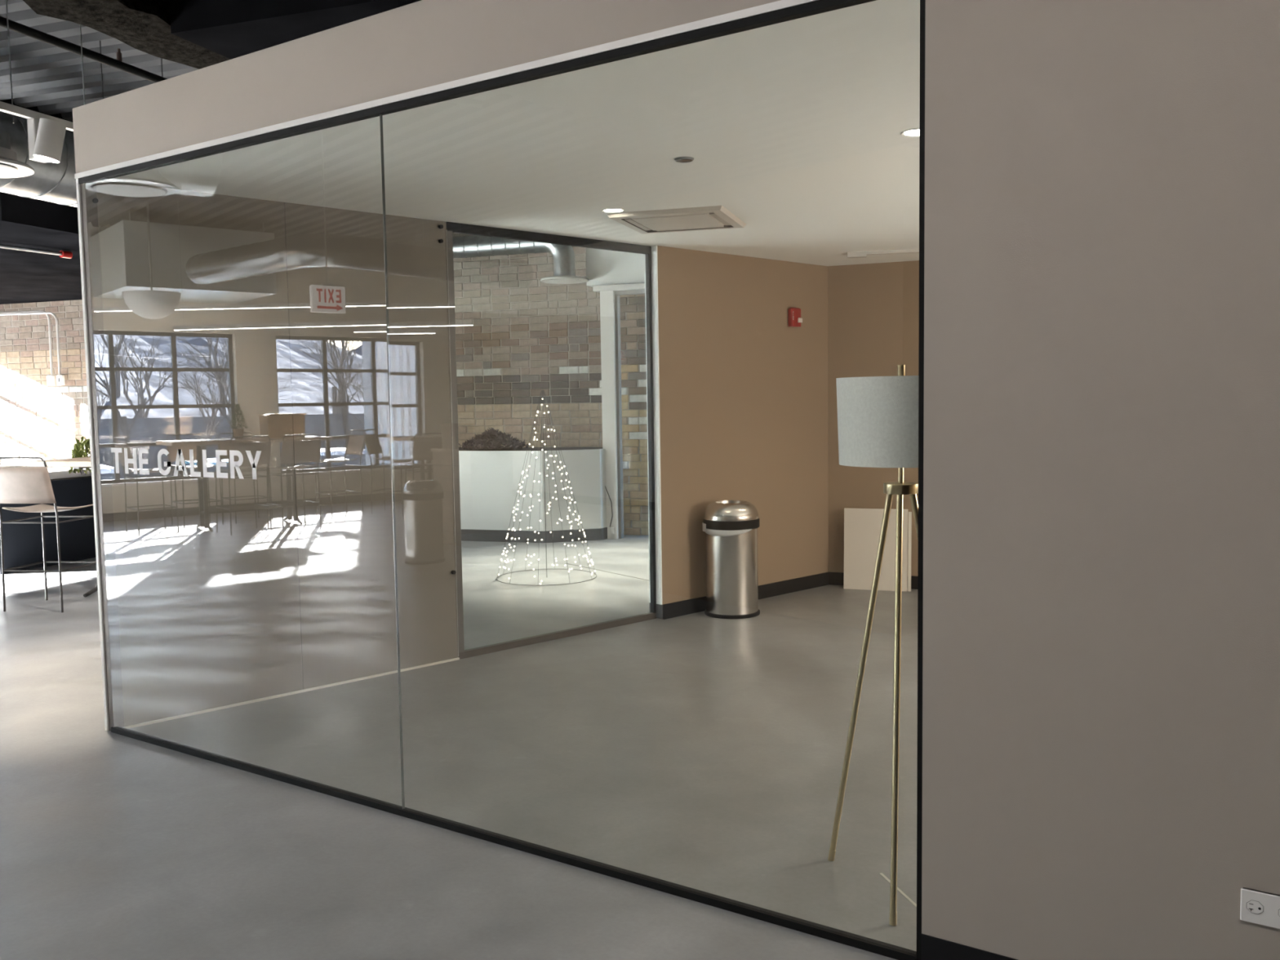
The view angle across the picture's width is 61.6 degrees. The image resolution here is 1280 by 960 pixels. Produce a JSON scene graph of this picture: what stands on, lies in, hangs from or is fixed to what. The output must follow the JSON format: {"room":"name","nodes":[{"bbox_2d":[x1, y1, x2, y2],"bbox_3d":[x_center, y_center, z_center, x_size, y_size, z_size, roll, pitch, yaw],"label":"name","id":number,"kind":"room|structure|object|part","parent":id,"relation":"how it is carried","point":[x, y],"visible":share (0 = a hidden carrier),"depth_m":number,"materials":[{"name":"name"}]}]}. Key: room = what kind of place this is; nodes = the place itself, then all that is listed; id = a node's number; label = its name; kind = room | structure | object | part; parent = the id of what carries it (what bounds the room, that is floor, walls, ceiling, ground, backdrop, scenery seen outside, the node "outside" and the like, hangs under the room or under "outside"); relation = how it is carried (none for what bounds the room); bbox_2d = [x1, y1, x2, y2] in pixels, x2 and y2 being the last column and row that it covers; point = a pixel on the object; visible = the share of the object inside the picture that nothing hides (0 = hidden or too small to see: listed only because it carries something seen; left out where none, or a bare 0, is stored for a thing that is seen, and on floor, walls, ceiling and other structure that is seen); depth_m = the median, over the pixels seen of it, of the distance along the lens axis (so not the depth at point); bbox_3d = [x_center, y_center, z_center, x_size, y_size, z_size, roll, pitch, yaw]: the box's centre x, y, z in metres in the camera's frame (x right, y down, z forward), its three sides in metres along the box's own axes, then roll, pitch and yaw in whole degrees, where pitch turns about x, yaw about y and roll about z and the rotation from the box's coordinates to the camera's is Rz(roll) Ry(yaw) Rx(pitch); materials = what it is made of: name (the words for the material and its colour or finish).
{"room":"office common area","nodes":[
{"label":"office common area","id":0,"kind":"room"},
{"bbox_2d":[0,98,82,304],"bbox_3d":[-7.116,-2.666,11.386,6.510,1.000,4.800,1,4,19],"label":"ceiling","id":1,"kind":"structure","parent":0,"point":[25,277],"depth_m":9.64,"materials":[{"name":"paint"}]},
{"bbox_2d":[0,244,72,258],"bbox_3d":[-5.394,-1.983,9.113,0.065,0.061,1.247,1,5,24],"label":"pipe","id":2,"kind":"object","parent":1,"relation":"attached to","point":[64,254],"visible":1,"depth_m":9.41,"materials":[{"name":"metal"}]},
{"bbox_2d":[0,111,77,207],"bbox_3d":[-4.295,-2.347,7.972,0.593,0.592,8.162,1,4,19],"label":"duct","id":3,"kind":"object","parent":1,"relation":"hanging from","point":[52,182],"visible":0.09,"depth_m":7.59,"materials":[{"name":"metal"}]},
{"bbox_2d":[0,129,34,177],"bbox_3d":[-3.998,-1.989,6.485,0.580,0.224,0.580,2,5,34],"label":"air diffuser","id":4,"kind":"object","parent":3,"relation":"attached to","point":[10,167],"visible":1,"depth_m":6.49,"materials":[{"name":"white metal"}]},
{"bbox_3d":[-3.997,-1.889,6.492,0.406,0.024,0.406,2,5,34],"label":"cone plate","id":5,"kind":"part","parent":4,"relation":"part of","materials":[{"name":"white metal"}]},
{"bbox_2d":[453,235,575,275],"bbox_3d":[-1.643,-2.406,11.578,2.013,0.485,0.240,1,4,19],"label":"duct","id":6,"kind":"object","parent":3,"relation":"attached to","point":[477,246],"visible":0.59,"depth_m":11.38,"materials":[{"name":"metal"}]},
{"bbox_2d":[540,274,588,284],"bbox_3d":[-0.795,-2.139,11.306,0.510,0.104,0.510,2,5,34],"label":"air diffuser","id":7,"kind":"object","parent":6,"relation":"attached to","point":[557,278],"visible":0.98,"depth_m":11.19,"materials":[{"name":"white metal"}]},
{"bbox_3d":[-0.794,-2.099,11.309,0.357,0.024,0.357,2,5,34],"label":"cone plate","id":8,"kind":"part","parent":7,"relation":"part of","materials":[{"name":"white metal"}]},
{"bbox_2d":[0,0,198,120],"bbox_3d":[-3.082,-2.636,4.221,18.900,0.070,16.030,1,4,19],"label":"ceiling","id":9,"kind":"structure","parent":0,"point":[47,77],"depth_m":7.37,"materials":[{"name":"grey metal"}]},
{"bbox_2d":[5,0,13,123],"bbox_3d":[-3.243,-2.292,5.509,0.006,0.900,0.007,2,5,34],"label":"wire","id":10,"kind":"object","parent":9,"relation":"hanging from","point":[6,0],"visible":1,"depth_m":5.52,"materials":[{"name":"metal"}]},
{"bbox_2d":[0,24,84,131],"bbox_3d":[-3.051,-2.256,5.392,0.037,0.880,3.000,1,4,19],"label":"ceiling track","id":11,"kind":"object","parent":9,"relation":"hanging from","point":[4,107],"visible":0.24,"depth_m":5.38,"materials":[{"name":"white metal"}]},
{"bbox_3d":[-3.044,-1.835,5.423,0.036,0.036,3.000,1,4,19],"label":"rail","id":12,"kind":"part","parent":11,"relation":"part of","materials":[{"name":"white metal"}]},
{"bbox_2d":[26,118,66,163],"bbox_3d":[-2.984,-1.710,5.408,0.177,0.213,0.141,1,4,19],"label":"lamp","id":13,"kind":"object","parent":11,"relation":"attached to","point":[46,137],"visible":1,"depth_m":5.37,"materials":[{"name":"white metal"}]},
{"bbox_2d":[0,16,167,82],"bbox_3d":[-3.175,-2.660,6.995,0.057,0.126,10.000,1,4,19],"label":"pipe","id":14,"kind":"object","parent":9,"relation":"hanging from","point":[117,64],"visible":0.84,"depth_m":6.44,"materials":[{"name":"black metal"}]},
{"bbox_2d":[99,40,103,98],"bbox_3d":[-3.418,-2.412,6.834,0.006,0.850,0.007,2,5,34],"label":"wire","id":15,"kind":"object","parent":9,"relation":"hanging from","point":[100,41],"visible":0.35,"depth_m":6.82,"materials":[{"name":"grey metal"}]},
{"bbox_2d":[92,180,459,728],"bbox_3d":[-1.756,-0.301,5.466,1.848,2.790,0.083,-5,6,-43],"label":"wall","id":16,"kind":"structure","parent":0,"point":[242,324],"depth_m":5.37,"materials":[{"name":"clear glass"}]},
{"bbox_2d":[75,178,109,730],"bbox_3d":[-2.448,-0.093,4.854,0.020,2.487,0.063,2,5,34],"label":"trim","id":17,"kind":"structure","parent":16,"relation":"attached to","point":[77,185],"depth_m":4.82,"materials":[{"name":"white"}]},
{"bbox_3d":[-2.411,-1.236,4.749,0.022,0.022,0.018,-5,6,-43],"label":"standoff knob","id":18,"kind":"part","parent":16,"relation":"part of","materials":[{"name":"black metal"}]},
{"bbox_2d":[80,182,124,731],"bbox_3d":[-2.421,-0.093,4.840,0.040,2.487,0.056,2,5,34],"label":"trim","id":19,"kind":"structure","parent":16,"relation":"attached to","point":[88,191],"depth_m":4.82,"materials":[{"name":"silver metal"}]},
{"bbox_2d":[169,0,421,59],"bbox_3d":[2.971,-2.761,7.032,9.300,0.480,6.300,1,4,19],"label":"ceiling","id":20,"kind":"structure","parent":0,"point":[231,29],"depth_m":5.51,"materials":[{"name":"paint"}]},
{"bbox_2d":[586,247,644,287],"bbox_3d":[0.323,-2.416,11.194,1.820,0.700,0.220,1,4,19],"label":"box","id":21,"kind":"object","parent":20,"relation":"attached to","point":[603,267],"visible":0.14,"depth_m":11.30,"materials":[{"name":"white paint"}]},
{"bbox_2d":[0,232,602,465],"bbox_3d":[-4.835,-1.445,13.397,9.710,4.002,0.303,1,4,19],"label":"wall","id":22,"kind":"structure","parent":0,"point":[519,335],"depth_m":12.14,"materials":[{"name":"brick"}]},
{"bbox_2d":[0,310,54,385],"bbox_3d":[-8.562,-1.761,14.413,1.755,1.014,0.064,1,4,19],"label":"conduit","id":23,"kind":"object","parent":22,"relation":"attached to","point":[50,378],"visible":1,"depth_m":14.16,"materials":[{"name":"grey metal"}]},
{"bbox_2d":[0,311,65,385],"bbox_3d":[-8.405,-1.743,14.350,1.755,0.984,0.055,1,4,19],"label":"conduit","id":24,"kind":"object","parent":22,"relation":"attached to","point":[60,378],"visible":1,"depth_m":14.09,"materials":[{"name":"grey metal"}]},
{"bbox_2d":[0,534,917,959],"bbox_3d":[-2.438,1.155,6.193,18.900,0.200,19.600,1,4,19],"label":"floor","id":25,"kind":"structure","parent":0,"point":[700,751],"depth_m":4.08,"materials":[{"name":"concrete"}]},
{"bbox_2d":[0,465,96,574],"bbox_3d":[-6.849,0.335,11.372,3.200,0.810,2.600,1,4,19],"label":"table","id":26,"kind":"object","parent":25,"relation":"on","point":[22,542],"visible":0.22,"depth_m":10.25,"materials":[{"name":"black paint"}]},
{"bbox_2d":[68,435,91,474],"bbox_3d":[-5.667,-0.255,10.942,0.350,0.394,0.336,-3,5,-29],"label":"shrub","id":27,"kind":"object","parent":26,"relation":"on","point":[85,450],"visible":0.53,"depth_m":10.87,"materials":[{"name":"green plant"}]},
{"bbox_2d":[0,456,96,612],"bbox_3d":[-4.416,0.382,7.965,0.486,1.142,0.563,0,4,9],"label":"bar stool","id":28,"kind":"object","parent":25,"relation":"on","point":[18,485],"visible":0.94,"depth_m":7.75,"materials":[{"name":"grey metal"}]},
{"bbox_3d":[-4.674,0.418,7.802,0.024,1.102,0.111,0,4,6],"label":"leg","id":29,"kind":"part","parent":28,"relation":"part of","materials":[{"name":"grey metal"}]},
{"bbox_3d":[-4.464,-0.145,7.675,0.459,0.047,0.021,0,4,9],"label":"rail","id":30,"kind":"part","parent":28,"relation":"part of","materials":[{"name":"grey metal"}]},
{"bbox_3d":[-4.457,0.039,7.715,0.481,0.268,0.108,0,4,9],"label":"backrest","id":31,"kind":"part","parent":28,"relation":"part of","materials":[{"name":"beige leather"}]},
{"bbox_3d":[-4.597,0.563,8.281,0.016,0.740,0.031,-4,6,-40],"label":"leg","id":32,"kind":"part","parent":28,"relation":"part of","materials":[{"name":"grey metal"}]},
{"bbox_3d":[-4.409,0.294,8.012,0.465,0.013,0.429,0,4,9],"label":"seat frame","id":33,"kind":"part","parent":28,"relation":"part of","materials":[{"name":"grey metal"}]},
{"bbox_3d":[-4.407,0.212,8.020,0.462,0.056,0.411,0,4,9],"label":"seat","id":34,"kind":"part","parent":28,"relation":"part of","materials":[{"name":"beige leather"}]},
{"bbox_3d":[-4.221,0.416,7.729,0.024,1.102,0.111,0,4,12],"label":"leg","id":35,"kind":"part","parent":28,"relation":"part of","materials":[{"name":"grey metal"}]},
{"bbox_2d":[30,457,97,597],"bbox_3d":[-3.913,0.366,8.542,1.550,1.077,0.750,1,4,19],"label":"table","id":36,"kind":"object","parent":25,"relation":"on","point":[81,462],"visible":0.12,"depth_m":8.34,"materials":[{"name":"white wood"}]},
{"bbox_2d":[458,447,607,542],"bbox_3d":[-2.836,0.131,12.190,5.232,0.972,0.727,1,4,19],"label":"planter box","id":37,"kind":"object","parent":25,"relation":"on","point":[490,479],"visible":0.35,"depth_m":11.33,"materials":[{"name":"white"}]},
{"bbox_2d":[458,427,528,449],"bbox_3d":[-1.578,-0.427,11.508,0.835,0.282,0.466,1,4,19],"label":"shrub","id":38,"kind":"object","parent":37,"relation":"on","point":[495,439],"visible":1,"depth_m":11.43,"materials":[{"name":"brown plant"}]},
{"bbox_2d":[496,390,596,585],"bbox_3d":[-0.796,0.037,8.967,0.842,1.570,0.842,2,5,34],"label":"tree","id":39,"kind":"object","parent":25,"relation":"on","point":[542,391],"visible":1,"depth_m":8.93,"materials":[{"name":"grey metal"}]},
{"bbox_2d":[565,563,648,580],"bbox_3d":[-0.125,0.806,9.063,0.012,0.002,1.853,-4,5,-37],"label":"trim","id":40,"kind":"structure","parent":25,"relation":"on","point":[566,563],"depth_m":9.27,"materials":[{"name":"grey metal"}]},
{"bbox_2d":[592,283,644,538],"bbox_3d":[0.367,-0.706,11.218,1.720,2.685,0.180,1,4,19],"label":"column","id":41,"kind":"structure","parent":25,"relation":"on","point":[610,307],"depth_m":11.39,"materials":[{"name":"white paint"}]},
{"bbox_2d":[604,485,613,527],"bbox_3d":[-0.351,0.093,11.449,0.120,0.821,0.012,1,5,24],"label":"loose cable","id":42,"kind":"object","parent":41,"relation":"hanging from","point":[605,486],"visible":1,"depth_m":11.45,"materials":[{"name":"black plastic"}]},
{"bbox_3d":[-0.308,-0.686,11.470,0.150,2.630,0.150,1,4,19],"label":"frame","id":43,"kind":"part","parent":41,"relation":"part of","materials":[{"name":"white paint"}]},
{"bbox_2d":[609,526,614,533],"bbox_3d":[-0.295,0.537,11.467,0.050,0.070,0.030,1,4,19],"label":"junction box","id":44,"kind":"object","parent":41,"relation":"attached to","point":[611,529],"visible":1,"depth_m":11.45,"materials":[{"name":"white plastic"}]},
{"bbox_3d":[0.408,-1.972,11.125,1.405,0.042,0.080,1,4,19],"label":"rail","id":45,"kind":"part","parent":41,"relation":"part of","materials":[{"name":"grey paint"}]},
{"bbox_2d":[702,500,759,618],"bbox_3d":[0.629,0.534,7.358,0.384,0.773,0.384,3,6,44],"label":"trash can","id":46,"kind":"object","parent":25,"relation":"on","point":[730,527],"visible":1,"depth_m":7.21,"materials":[{"name":"silver metal"}]},
{"bbox_3d":[0.624,0.207,7.334,0.374,0.117,0.374,3,6,44],"label":"lid","id":47,"kind":"part","parent":46,"relation":"part of","materials":[{"name":"silver metal"}]},
{"bbox_2d":[827,364,918,925],"bbox_3d":[0.731,0.447,3.171,0.461,1.564,0.446,2,5,34],"label":"floor lamp","id":48,"kind":"object","parent":25,"relation":"on","point":[877,416],"visible":0.75,"depth_m":3.03,"materials":[{"name":"white fabric"}]},
{"bbox_3d":[0.675,0.621,3.299,0.018,1.191,0.239,-5,6,-42],"label":"leg","id":49,"kind":"part","parent":48,"relation":"part of","materials":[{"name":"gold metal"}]},
{"bbox_3d":[0.762,-0.173,3.132,0.372,0.253,0.372,2,5,34],"label":"lamp shade","id":50,"kind":"part","parent":48,"relation":"part of","materials":[{"name":"fabric"}]},
{"bbox_3d":[0.730,0.638,3.055,0.018,1.191,0.232,0,4,18],"label":"leg","id":51,"kind":"part","parent":48,"relation":"part of","materials":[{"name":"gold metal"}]},
{"bbox_3d":[0.762,-0.143,3.134,0.016,0.320,0.016,2,5,34],"label":"stem","id":52,"kind":"part","parent":48,"relation":"part of","materials":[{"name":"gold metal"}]},
{"bbox_3d":[0.922,0.623,3.217,0.247,1.192,0.018,-2,4,-10],"label":"leg","id":53,"kind":"part","parent":48,"relation":"part of","materials":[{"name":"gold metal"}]},
{"bbox_2d":[844,507,907,591],"bbox_3d":[1.800,0.530,8.199,0.477,0.620,0.053,1,4,20],"label":"panel","id":54,"kind":"object","parent":25,"relation":"on","point":[862,526],"visible":0.93,"depth_m":8.21,"materials":[{"name":"grey"}]},
{"bbox_2d":[907,511,911,591],"bbox_3d":[2.043,0.542,8.124,0.022,0.600,0.053,1,4,20],"label":"board edge","id":55,"kind":"object","parent":25,"relation":"on","point":[909,513],"visible":1,"depth_m":8.12,"materials":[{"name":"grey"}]},
{"bbox_2d":[105,0,919,266],"bbox_3d":[1.815,-1.613,5.609,6.050,0.305,6.230,2,5,34],"label":"ceiling","id":56,"kind":"structure","parent":0,"point":[793,128],"depth_m":4.38,"materials":[{"name":"white paint"}]},
{"bbox_2d":[601,208,624,213],"bbox_3d":[-0.143,-1.436,5.722,0.124,0.004,0.124,2,5,34],"label":"recessed light","id":57,"kind":"object","parent":56,"relation":"in","point":[608,210],"visible":1,"depth_m":5.72,"materials":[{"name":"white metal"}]},
{"bbox_2d":[606,205,746,234],"bbox_3d":[0.218,-1.454,6.027,0.640,0.024,0.640,0,4,17],"label":"air conditioner","id":58,"kind":"object","parent":56,"relation":"attached to","point":[713,217],"visible":1,"depth_m":5.93,"materials":[{"name":"grey plastic"}]},
{"bbox_2d":[631,213,724,230],"bbox_3d":[0.218,-1.455,6.027,0.440,0.022,0.440,0,4,17],"label":"grille","id":59,"kind":"object","parent":58,"relation":"attached to","point":[699,220],"depth_m":6.00,"materials":[{"name":"white metal"}]},
{"bbox_2d":[674,156,693,162],"bbox_3d":[0.186,-1.350,4.525,0.084,0.009,0.084,2,5,34],"label":"sprinkler cover","id":60,"kind":"object","parent":56,"relation":"attached to","point":[679,159],"visible":1,"depth_m":4.51,"materials":[{"name":"silver metal"}]},
{"bbox_3d":[0.186,-1.351,4.525,0.080,0.008,0.080,2,5,34],"label":"plate","id":61,"kind":"part","parent":60,"relation":"part of","materials":[{"name":"silver metal"}]},
{"bbox_2d":[847,248,919,257],"bbox_3d":[2.092,-1.578,7.391,1.300,0.035,0.060,0,4,13],"label":"track rail","id":62,"kind":"object","parent":56,"relation":"attached to","point":[856,254],"visible":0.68,"depth_m":7.48,"materials":[{"name":"white metal"}]},
{"bbox_3d":[2.150,-1.586,7.376,1.180,0.020,0.032,0,4,13],"label":"rail","id":63,"kind":"part","parent":62,"relation":"part of","materials":[{"name":"white metal"}]},
{"bbox_2d":[901,128,919,137],"bbox_3d":[1.068,-1.337,4.134,0.124,0.004,0.124,2,5,34],"label":"recessed light","id":64,"kind":"object","parent":56,"relation":"in","point":[911,132],"visible":0.62,"depth_m":4.14,"materials":[{"name":"white metal"}]},
{"bbox_2d":[619,293,648,535],"bbox_3d":[0.020,-1.312,11.932,0.356,3.801,0.611,1,4,19],"label":"wall","id":65,"kind":"structure","parent":0,"point":[633,307],"depth_m":11.69,"materials":[{"name":"brick"}]},
{"bbox_2d":[72,0,1279,959],"bbox_3d":[1.294,-0.715,2.293,9.050,3.812,0.112,2,5,34],"label":"wall","id":66,"kind":"structure","parent":0,"point":[1101,630],"depth_m":2.48,"materials":[{"name":"beige paint"}]},
{"bbox_2d":[74,0,817,178],"bbox_3d":[-0.900,-1.287,3.682,3.828,0.021,0.038,2,5,34],"label":"trim","id":67,"kind":"structure","parent":66,"relation":"attached to","point":[781,4],"depth_m":3.38,"materials":[{"name":"white metal"}]},
{"bbox_2d":[78,0,925,959],"bbox_3d":[-0.871,-0.293,3.746,3.822,3.000,0.030,2,5,34],"label":"window","id":68,"kind":"structure","parent":66,"relation":"in","point":[818,6],"depth_m":3.23,"materials":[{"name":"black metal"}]},
{"bbox_2d":[111,447,261,479],"bbox_3d":[-1.903,-0.072,4.456,1.054,0.112,0.001,2,5,34],"label":"vinyl lettering","id":69,"kind":"object","parent":68,"relation":"attached to","point":[254,463],"visible":1,"depth_m":4.42,"materials":[{"name":"white plastic"}]},
{"bbox_2d":[880,872,916,906],"bbox_3d":[0.791,1.230,3.139,0.008,0.002,0.375,-2,4,-14],"label":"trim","id":70,"kind":"structure","parent":66,"relation":"attached to","point":[881,873],"depth_m":3.19,"materials":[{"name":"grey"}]},
{"bbox_2d":[1240,887,1279,928],"bbox_3d":[1.361,0.927,2.313,0.118,0.072,0.009,2,5,34],"label":"power outlet","id":71,"kind":"object","parent":66,"relation":"attached to","point":[1262,908],"visible":1,"depth_m":2.32,"materials":[{"name":"white plastic"}]},
{"bbox_2d":[1246,900,1263,914],"bbox_3d":[1.334,0.927,2.328,0.033,0.029,0.001,2,5,34],"label":"receptacle","id":72,"kind":"object","parent":71,"relation":"attached to","point":[1253,907],"depth_m":2.33,"materials":[{"name":"white plastic"}]},
{"bbox_2d":[657,245,828,619],"bbox_3d":[0.796,-0.515,7.831,1.940,2.790,0.120,-5,6,-43],"label":"wall","id":73,"kind":"structure","parent":0,"point":[744,391],"depth_m":7.68,"materials":[{"name":"brown paint"}]},
{"bbox_2d":[644,245,662,604],"bbox_3d":[0.090,-0.353,7.172,0.008,2.385,0.115,-5,6,-43],"label":"trim","id":74,"kind":"structure","parent":73,"relation":"attached to","point":[654,248],"depth_m":7.15,"materials":[{"name":"white metal"}]},
{"bbox_2d":[662,572,828,619],"bbox_3d":[0.819,0.833,7.842,1.818,0.100,0.011,-5,6,-43],"label":"baseboard","id":75,"kind":"structure","parent":73,"relation":"attached to","point":[672,610],"depth_m":7.97,"materials":[{"name":"black rubber"}]},
{"bbox_2d":[787,307,802,327],"bbox_3d":[1.159,-1.215,8.006,0.116,0.140,0.062,-5,6,-43],"label":"fire alarm","id":76,"kind":"object","parent":73,"relation":"attached to","point":[794,319],"visible":1,"depth_m":7.98,"materials":[{"name":"red plastic"}]},
{"bbox_2d":[827,260,919,576],"bbox_3d":[3.826,-0.535,7.459,5.220,2.790,0.120,1,5,23],"label":"wall","id":77,"kind":"structure","parent":0,"point":[873,308],"depth_m":8.24,"materials":[{"name":"brown paint"}]},
{"bbox_2d":[828,572,917,589],"bbox_3d":[3.766,0.811,7.521,4.940,0.100,0.011,1,5,23],"label":"baseboard","id":78,"kind":"structure","parent":77,"relation":"attached to","point":[834,578],"depth_m":8.43,"materials":[{"name":"black rubber"}]},
{"bbox_3d":[-3.105,-2.795,4.148,22.371,0.200,20.250,2,5,34],"label":"ceiling","id":79,"kind":"structure","parent":0,"visible":0},
{"bbox_2d":[22,0,231,69],"bbox_3d":[-2.432,-2.630,6.316,0.509,0.470,11.200,1,4,19],"label":"beam","id":80,"kind":"structure","parent":79,"relation":"attached to","point":[144,25],"depth_m":5.55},
{"bbox_3d":[2.890,-0.617,1.226,5.208,3.900,0.100,2,5,34],"label":"wall","id":81,"kind":"structure","parent":0,"visible":0},
{"bbox_2d":[920,933,1017,959],"bbox_3d":[2.915,1.284,1.360,5.208,0.088,0.116,2,5,34],"label":"baseboard","id":82,"kind":"structure","parent":81,"relation":"attached to","point":[932,948],"depth_m":2.73,"materials":[{"name":"black rubber"}]},
{"bbox_3d":[-0.528,-1.636,6.555,0.414,0.325,1.567,2,5,34],"label":"wall","id":83,"kind":"structure","parent":0,"visible":0},
{"bbox_2d":[445,222,662,659],"bbox_3d":[-0.486,-0.254,6.633,1.596,2.485,0.118,-5,6,-43],"label":"door frame","id":84,"kind":"structure","parent":83,"relation":"in","point":[451,227],"depth_m":6.47,"materials":[{"name":"black metal"}]}
]}

